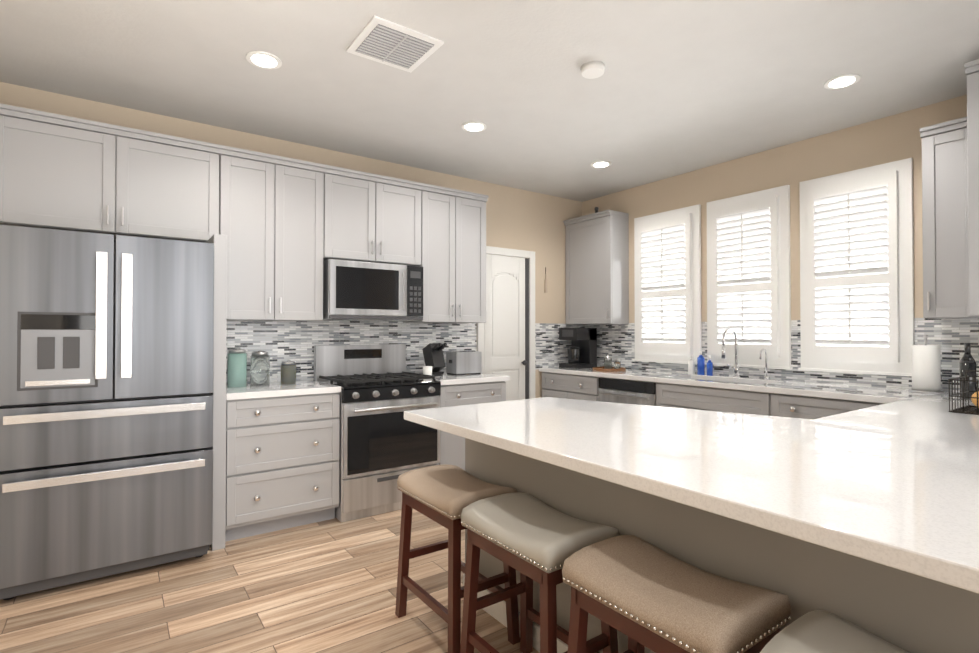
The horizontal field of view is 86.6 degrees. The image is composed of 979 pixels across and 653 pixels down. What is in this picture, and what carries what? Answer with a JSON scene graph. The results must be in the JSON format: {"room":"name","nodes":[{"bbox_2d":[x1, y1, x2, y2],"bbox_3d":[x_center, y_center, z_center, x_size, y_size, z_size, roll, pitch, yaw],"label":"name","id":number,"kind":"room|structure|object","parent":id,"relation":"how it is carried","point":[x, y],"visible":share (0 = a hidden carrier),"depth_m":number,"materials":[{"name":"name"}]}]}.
{"room":"kitchen","nodes":[
{"label":"kitchen","id":0,"kind":"room"},
{"bbox_2d":[0,508,539,652],"bbox_3d":[1.136,1.335,1.525,5.020,0.060,7.240,0,-1,-36],"label":"floor","id":1,"kind":"structure","parent":0,"point":[328,586],"depth_m":2.46,"materials":[{"name":"brown wood"}]},
{"bbox_2d":[0,224,213,599],"bbox_3d":[-2.134,0.425,2.949,0.910,1.790,0.825,0,-1,-36],"label":"fridge","id":2,"kind":"object","parent":1,"relation":"on","point":[106,404],"visible":1,"depth_m":2.62,"materials":[{"name":"grey metal"}]},
{"bbox_2d":[0,115,226,550],"bbox_3d":[-2.204,0.101,3.049,1.090,2.440,0.640,0,-1,-36],"label":"cabinet","id":3,"kind":"object","parent":1,"relation":"on","point":[57,177],"visible":0.92,"depth_m":3.06,"materials":[{"name":"grey wood"}]},
{"bbox_2d":[225,380,340,541],"bbox_3d":[-1.467,0.867,3.552,0.703,0.920,0.669,0,-1,-36],"label":"base cabinet","id":4,"kind":"object","parent":1,"relation":"on","point":[282,457],"visible":0.98,"depth_m":3.31,"materials":[{"name":"grey wood"}]},
{"bbox_2d":[227,348,246,386],"bbox_3d":[-1.710,0.277,3.517,0.118,0.259,0.120,0,-1,-36],"label":"canister","id":5,"kind":"object","parent":4,"relation":"on","point":[237,367],"depth_m":3.47,"materials":[{"name":"teal glass"}]},
{"bbox_2d":[250,351,269,385],"bbox_3d":[-1.600,0.288,3.621,0.122,0.239,0.124,0,-1,-36],"label":"canister","id":6,"kind":"object","parent":4,"relation":"on","point":[260,360],"depth_m":3.57,"materials":[{"name":"clear glass"}]},
{"bbox_2d":[281,360,295,384],"bbox_3d":[-1.431,0.324,3.693,0.102,0.169,0.104,0,-1,-36],"label":"canister","id":7,"kind":"object","parent":4,"relation":"on","point":[288,368],"depth_m":3.65,"materials":[{"name":"grey glass"}]},
{"bbox_2d":[314,344,440,521],"bbox_3d":[-0.849,0.738,3.952,0.758,1.185,0.702,0,-1,-36],"label":"gas range","id":8,"kind":"object","parent":1,"relation":"on","point":[383,444],"visible":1,"depth_m":3.71,"materials":[{"name":"silver metal"}]},
{"bbox_2d":[395,464,519,652],"bbox_3d":[-0.151,0.987,2.266,0.330,0.654,0.496,0,-1,-36],"label":"bar stool","id":9,"kind":"object","parent":1,"relation":"on","point":[443,495],"visible":0.73,"depth_m":2.16,"materials":[{"name":"brown wood"}]},
{"bbox_2d":[429,372,509,469],"bbox_3d":[-0.283,0.876,4.404,0.680,0.920,0.669,0,-1,-36],"label":"base cabinet","id":10,"kind":"object","parent":1,"relation":"on","point":[457,390],"visible":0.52,"depth_m":4.10,"materials":[{"name":"grey wood"}]},
{"bbox_2d":[423,366,431,374],"bbox_3d":[-0.512,0.372,4.291,0.080,0.085,0.080,0,-1,-36],"label":"cup","id":11,"kind":"object","parent":10,"relation":"on","point":[427,370],"visible":0.65,"depth_m":4.26,"materials":[{"name":"white ceramic"}]},
{"bbox_2d":[422,343,446,375],"bbox_3d":[-0.463,0.276,4.395,0.110,0.280,0.240,0,-1,-36],"label":"knife block","id":12,"kind":"object","parent":10,"relation":"on","point":[433,356],"visible":0.96,"depth_m":4.36,"materials":[{"name":"black plastic"}]},
{"bbox_2d":[446,351,481,374],"bbox_3d":[-0.231,0.318,4.556,0.275,0.198,0.170,0,-1,-36],"label":"toaster","id":13,"kind":"object","parent":10,"relation":"on","point":[463,362],"visible":1,"depth_m":4.49,"materials":[{"name":"silver metal"}]},
{"bbox_2d":[460,492,618,652],"bbox_3d":[0.164,0.983,1.827,0.330,0.654,0.496,0,-1,-36],"label":"bar stool","id":14,"kind":"object","parent":1,"relation":"on","point":[530,538],"visible":0.88,"depth_m":1.79,"materials":[{"name":"beige leather"}]},
{"bbox_2d":[542,372,589,400],"bbox_3d":[1.013,0.905,5.246,0.634,0.880,0.796,0,-1,-36],"label":"base cabinet","id":15,"kind":"object","parent":1,"relation":"on","point":[581,387],"depth_m":5.09,"materials":[{"name":"grey wood"}]},
{"bbox_2d":[590,376,669,406],"bbox_3d":[1.427,0.899,4.670,0.634,0.880,0.764,0,-1,-36],"label":"dishwasher","id":16,"kind":"object","parent":1,"relation":"on","point":[602,389],"depth_m":4.45,"materials":[{"name":"grey metal"}]},
{"bbox_2d":[562,535,790,652],"bbox_3d":[0.479,0.978,1.389,0.330,0.654,0.496,0,-1,-36],"label":"bar stool","id":17,"kind":"object","parent":1,"relation":"on","point":[641,594],"visible":1,"depth_m":1.31,"materials":[{"name":"beige leather"}]},
{"bbox_2d":[463,438,978,652],"bbox_3d":[1.438,0.873,2.221,2.162,0.879,2.370,0,-1,-36],"label":"base cabinet","id":18,"kind":"object","parent":1,"relation":"on","point":[908,612],"visible":0.17,"depth_m":1.42,"materials":[{"name":"grey paint"}]},
{"bbox_2d":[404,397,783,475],"bbox_3d":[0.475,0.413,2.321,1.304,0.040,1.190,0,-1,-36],"label":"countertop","id":19,"kind":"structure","parent":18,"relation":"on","point":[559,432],"depth_m":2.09,"materials":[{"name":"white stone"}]},
{"bbox_2d":[584,394,978,593],"bbox_3d":[1.650,0.406,1.676,2.460,0.040,1.230,0,-1,-36],"label":"countertop","id":20,"kind":"structure","parent":18,"relation":"on","point":[892,481],"depth_m":1.32,"materials":[{"name":"white stone"}]},
{"bbox_2d":[948,370,978,414],"bbox_3d":[2.314,0.294,2.382,0.347,0.198,0.246,0,-1,-36],"label":"wire basket","id":21,"kind":"object","parent":20,"relation":"on","point":[974,410],"visible":1,"depth_m":2.40,"materials":[{"name":"grey metal"}]},
{"bbox_2d":[750,391,883,418],"bbox_3d":[2.323,0.885,3.426,0.630,0.880,0.855,0,-1,-36],"label":"base cabinet","id":22,"kind":"object","parent":1,"relation":"on","point":[761,403],"depth_m":3.34,"materials":[{"name":"grey wood"}]},
{"bbox_2d":[539,366,971,401],"bbox_3d":[2.020,0.429,3.830,0.656,0.040,4.296,0,-1,-36],"label":"countertop","id":23,"kind":"structure","parent":22,"relation":"on","point":[852,392],"depth_m":3.72,"materials":[{"name":"white stone"}]},
{"bbox_2d":[559,327,596,368],"bbox_3d":[0.920,0.219,5.409,0.292,0.415,0.260,0,-1,-36],"label":"coffee maker","id":24,"kind":"object","parent":23,"relation":"on","point":[582,351],"visible":1,"depth_m":5.34,"materials":[{"name":"black plastic"}]},
{"bbox_2d":[593,355,625,371],"bbox_3d":[1.150,0.348,4.994,0.314,0.148,0.314,0,-1,-36],"label":"tray","id":25,"kind":"object","parent":23,"relation":"on","point":[608,367],"visible":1,"depth_m":4.92,"materials":[{"name":"brown wood"}]},
{"bbox_2d":[688,353,694,373],"bbox_3d":[1.780,0.328,4.572,0.055,0.180,0.056,0,-1,15],"label":"soap bottle","id":26,"kind":"object","parent":23,"relation":"on","point":[691,363],"depth_m":4.55,"materials":[{"name":"white plastic"}]},
{"bbox_2d":[697,350,704,374],"bbox_3d":[1.833,0.312,4.499,0.059,0.210,0.060,0,-1,15],"label":"soap bottle","id":27,"kind":"object","parent":23,"relation":"on","point":[700,365],"depth_m":4.48,"materials":[{"name":"blue plastic"}]},
{"bbox_2d":[707,355,712,375],"bbox_3d":[1.877,0.331,4.426,0.047,0.170,0.051,0,-1,15],"label":"soap bottle","id":28,"kind":"object","parent":23,"relation":"on","point":[709,364],"depth_m":4.41,"materials":[{"name":"blue plastic"}]},
{"bbox_2d":[721,327,739,377],"bbox_3d":[1.919,0.211,4.188,0.233,0.406,0.105,0,-1,-36],"label":"faucet","id":29,"kind":"object","parent":23,"relation":"on","point":[735,367],"visible":1,"depth_m":4.20,"materials":[{"name":"silver metal"}]},
{"bbox_2d":[760,349,768,379],"bbox_3d":[2.114,0.290,4.000,0.114,0.242,0.036,0,-1,-36],"label":"filter faucet","id":30,"kind":"object","parent":23,"relation":"on","point":[766,377],"visible":1,"depth_m":4.02,"materials":[{"name":"silver metal"}]},
{"bbox_2d":[908,335,944,393],"bbox_3d":[2.682,0.226,3.190,0.170,0.353,0.170,0,-1,-36],"label":"paper towel","id":31,"kind":"object","parent":23,"relation":"on","point":[926,368],"visible":1,"depth_m":3.14,"materials":[{"name":"white paper"}]},
{"bbox_2d":[959,343,978,399],"bbox_3d":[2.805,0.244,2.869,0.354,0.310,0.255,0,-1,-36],"label":"bottle","id":32,"kind":"object","parent":23,"relation":"on","point":[967,361],"visible":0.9,"depth_m":2.84,"materials":[{"name":"black glass"}]},
{"bbox_2d":[760,610,908,652],"bbox_3d":[0.800,0.973,0.942,0.330,0.654,0.496,0,-1,-36],"label":"bar stool","id":33,"kind":"object","parent":1,"relation":"on","point":[819,631],"visible":1,"depth_m":1.09,"materials":[{"name":"beige leather"}]},
{"bbox_2d":[0,82,581,397],"bbox_3d":[-0.941,-0.034,4.430,5.020,2.740,0.122,0,-1,-36],"label":"wall","id":34,"kind":"structure","parent":0,"point":[520,219],"depth_m":4.42,"materials":[{"name":"paint"}]},
{"bbox_2d":[0,103,488,201],"bbox_3d":[-1.421,-1.137,3.786,3.211,0.050,0.378,0,-1,-36],"label":"crown molding","id":35,"kind":"structure","parent":34,"relation":"attached to","point":[67,121],"depth_m":3.32,"materials":[{"name":"grey wood"}]},
{"bbox_2d":[219,155,323,321],"bbox_3d":[-1.561,-0.577,3.677,0.672,1.070,0.382,0,-1,-36],"label":"upper cabinet","id":36,"kind":"object","parent":34,"relation":"attached to","point":[271,221],"visible":0.98,"depth_m":3.54,"materials":[{"name":"grey wood"}]},
{"bbox_2d":[323,173,420,265],"bbox_3d":[-0.964,-0.802,4.109,0.792,0.610,0.382,0,-1,-36],"label":"upper cabinet","id":37,"kind":"object","parent":34,"relation":"attached to","point":[367,221],"visible":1,"depth_m":3.95,"materials":[{"name":"grey wood"}]},
{"bbox_2d":[323,259,422,320],"bbox_3d":[-0.939,-0.268,4.078,0.760,0.430,0.451,0,-1,-36],"label":"microwave","id":38,"kind":"object","parent":37,"relation":"attached to","point":[356,290],"visible":1,"depth_m":3.90,"materials":[{"name":"silver metal"}]},
{"bbox_2d":[403,191,485,322],"bbox_3d":[-0.380,-0.568,4.526,0.642,1.070,0.382,0,-1,-36],"label":"upper cabinet","id":39,"kind":"object","parent":34,"relation":"attached to","point":[453,246],"visible":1,"depth_m":4.38,"materials":[{"name":"grey wood"}]},
{"bbox_2d":[477,246,534,400],"bbox_3d":[0.196,0.285,5.114,0.714,2.117,0.084,0,-1,-36],"label":"pantry door","id":40,"kind":"structure","parent":34,"relation":"in","point":[506,338],"depth_m":5.16,"materials":[{"name":"white wood"}]},
{"bbox_2d":[545,267,546,292],"bbox_3d":[0.593,-0.488,5.452,0.030,0.270,0.012,0,-1,-36],"label":"hanging ornament","id":41,"kind":"object","parent":34,"relation":"attached to","point":[545,281],"visible":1,"depth_m":5.45,"materials":[{"name":"beige"}]},
{"bbox_2d":[0,0,978,201],"bbox_3d":[1.136,-1.475,1.555,5.020,0.080,7.240,0,-1,-36],"label":"ceiling","id":42,"kind":"structure","parent":0,"point":[678,87],"depth_m":2.92,"materials":[{"name":"paint"}]},
{"bbox_2d":[246,51,281,68],"bbox_3d":[-1.202,-1.418,2.768,0.175,0.009,0.175,0,-1,9],"label":"recessed light","id":43,"kind":"object","parent":42,"relation":"in","point":[264,60],"depth_m":2.76,"materials":[{"name":"white plastic"}]},
{"bbox_2d":[346,15,443,72],"bbox_3d":[-0.482,-1.415,2.633,0.370,0.018,0.360,0,-1,-36],"label":"ceiling vent","id":44,"kind":"object","parent":42,"relation":"in","point":[386,42],"visible":0.98,"depth_m":2.60,"materials":[{"name":"white metal"}]},
{"bbox_2d":[462,121,485,131],"bbox_3d":[-0.109,-1.408,3.664,0.175,0.009,0.175,0,-1,9],"label":"recessed light","id":45,"kind":"object","parent":42,"relation":"in","point":[473,126],"depth_m":3.65,"materials":[{"name":"white"}]},
{"bbox_2d":[581,61,604,78],"bbox_3d":[0.566,-1.404,2.844,0.130,0.035,0.130,0,-1,-36],"label":"smoke detector","id":46,"kind":"object","parent":42,"relation":"attached to","point":[592,69],"visible":1,"depth_m":2.81,"materials":[{"name":"white plastic"}]},
{"bbox_2d":[591,161,610,167],"bbox_3d":[0.964,-1.399,4.485,0.175,0.009,0.175,0,-1,9],"label":"recessed light","id":47,"kind":"object","parent":42,"relation":"in","point":[598,164],"depth_m":4.47,"materials":[{"name":"white plastic"}]},
{"bbox_2d":[824,74,859,88],"bbox_3d":[2.040,-1.415,3.004,0.175,0.009,0.175,0,-1,9],"label":"recessed light","id":48,"kind":"object","parent":42,"relation":"in","point":[842,81],"depth_m":2.99,"materials":[{"name":"white"}]},
{"bbox_2d":[670,384,749,413],"bbox_3d":[1.658,0.548,3.965,0.004,0.193,0.778,0,-1,-36],"label":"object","id":49,"kind":"structure","parent":0,"relation":"attached to","point":[681,396],"depth_m":3.85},
{"bbox_2d":[582,95,978,391],"bbox_3d":[3.125,-0.050,2.969,0.122,2.740,7.000,0,-1,-36],"label":"wall","id":50,"kind":"structure","parent":0,"point":[892,138],"depth_m":3.95,"materials":[{"name":"paint"}]},
{"bbox_2d":[563,210,628,324],"bbox_3d":[1.101,-0.583,5.423,0.302,1.120,0.638,0,-1,-36],"label":"upper cabinet","id":51,"kind":"object","parent":50,"relation":"attached to","point":[597,264],"visible":1,"depth_m":5.25,"materials":[{"name":"grey wood"}]},
{"bbox_2d":[633,204,701,364],"bbox_3d":[1.635,-0.370,4.864,0.085,1.418,0.730,0,-1,-36],"label":"window shutter","id":52,"kind":"object","parent":50,"relation":"attached to","point":[667,271],"visible":0.96,"depth_m":4.81,"materials":[{"name":"white wood"}]},
{"bbox_2d":[705,185,791,369],"bbox_3d":[2.082,-0.377,4.243,0.085,1.418,0.700,0,-1,-36],"label":"window shutter","id":53,"kind":"object","parent":50,"relation":"attached to","point":[748,274],"visible":1,"depth_m":4.19,"materials":[{"name":"white wood"}]},
{"bbox_2d":[798,158,914,376],"bbox_3d":[2.525,-0.384,3.626,0.085,1.418,0.700,0,-1,-36],"label":"window shutter","id":54,"kind":"object","parent":50,"relation":"attached to","point":[856,272],"visible":1,"depth_m":3.58,"materials":[{"name":"white wood"}]},
{"bbox_2d":[919,117,978,318],"bbox_3d":[2.758,-0.609,3.059,0.372,1.120,0.255,0,-1,-36],"label":"upper cabinet","id":55,"kind":"object","parent":50,"relation":"attached to","point":[945,221],"visible":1,"depth_m":2.99,"materials":[{"name":"grey wood"}]},
{"bbox_2d":[964,59,978,316],"bbox_3d":[2.997,-0.710,2.490,0.648,1.310,0.940,0,-1,-36],"label":"upper cabinet","id":56,"kind":"object","parent":50,"relation":"attached to","point":[972,70],"visible":1,"depth_m":2.68,"materials":[{"name":"grey wood"}]}
]}

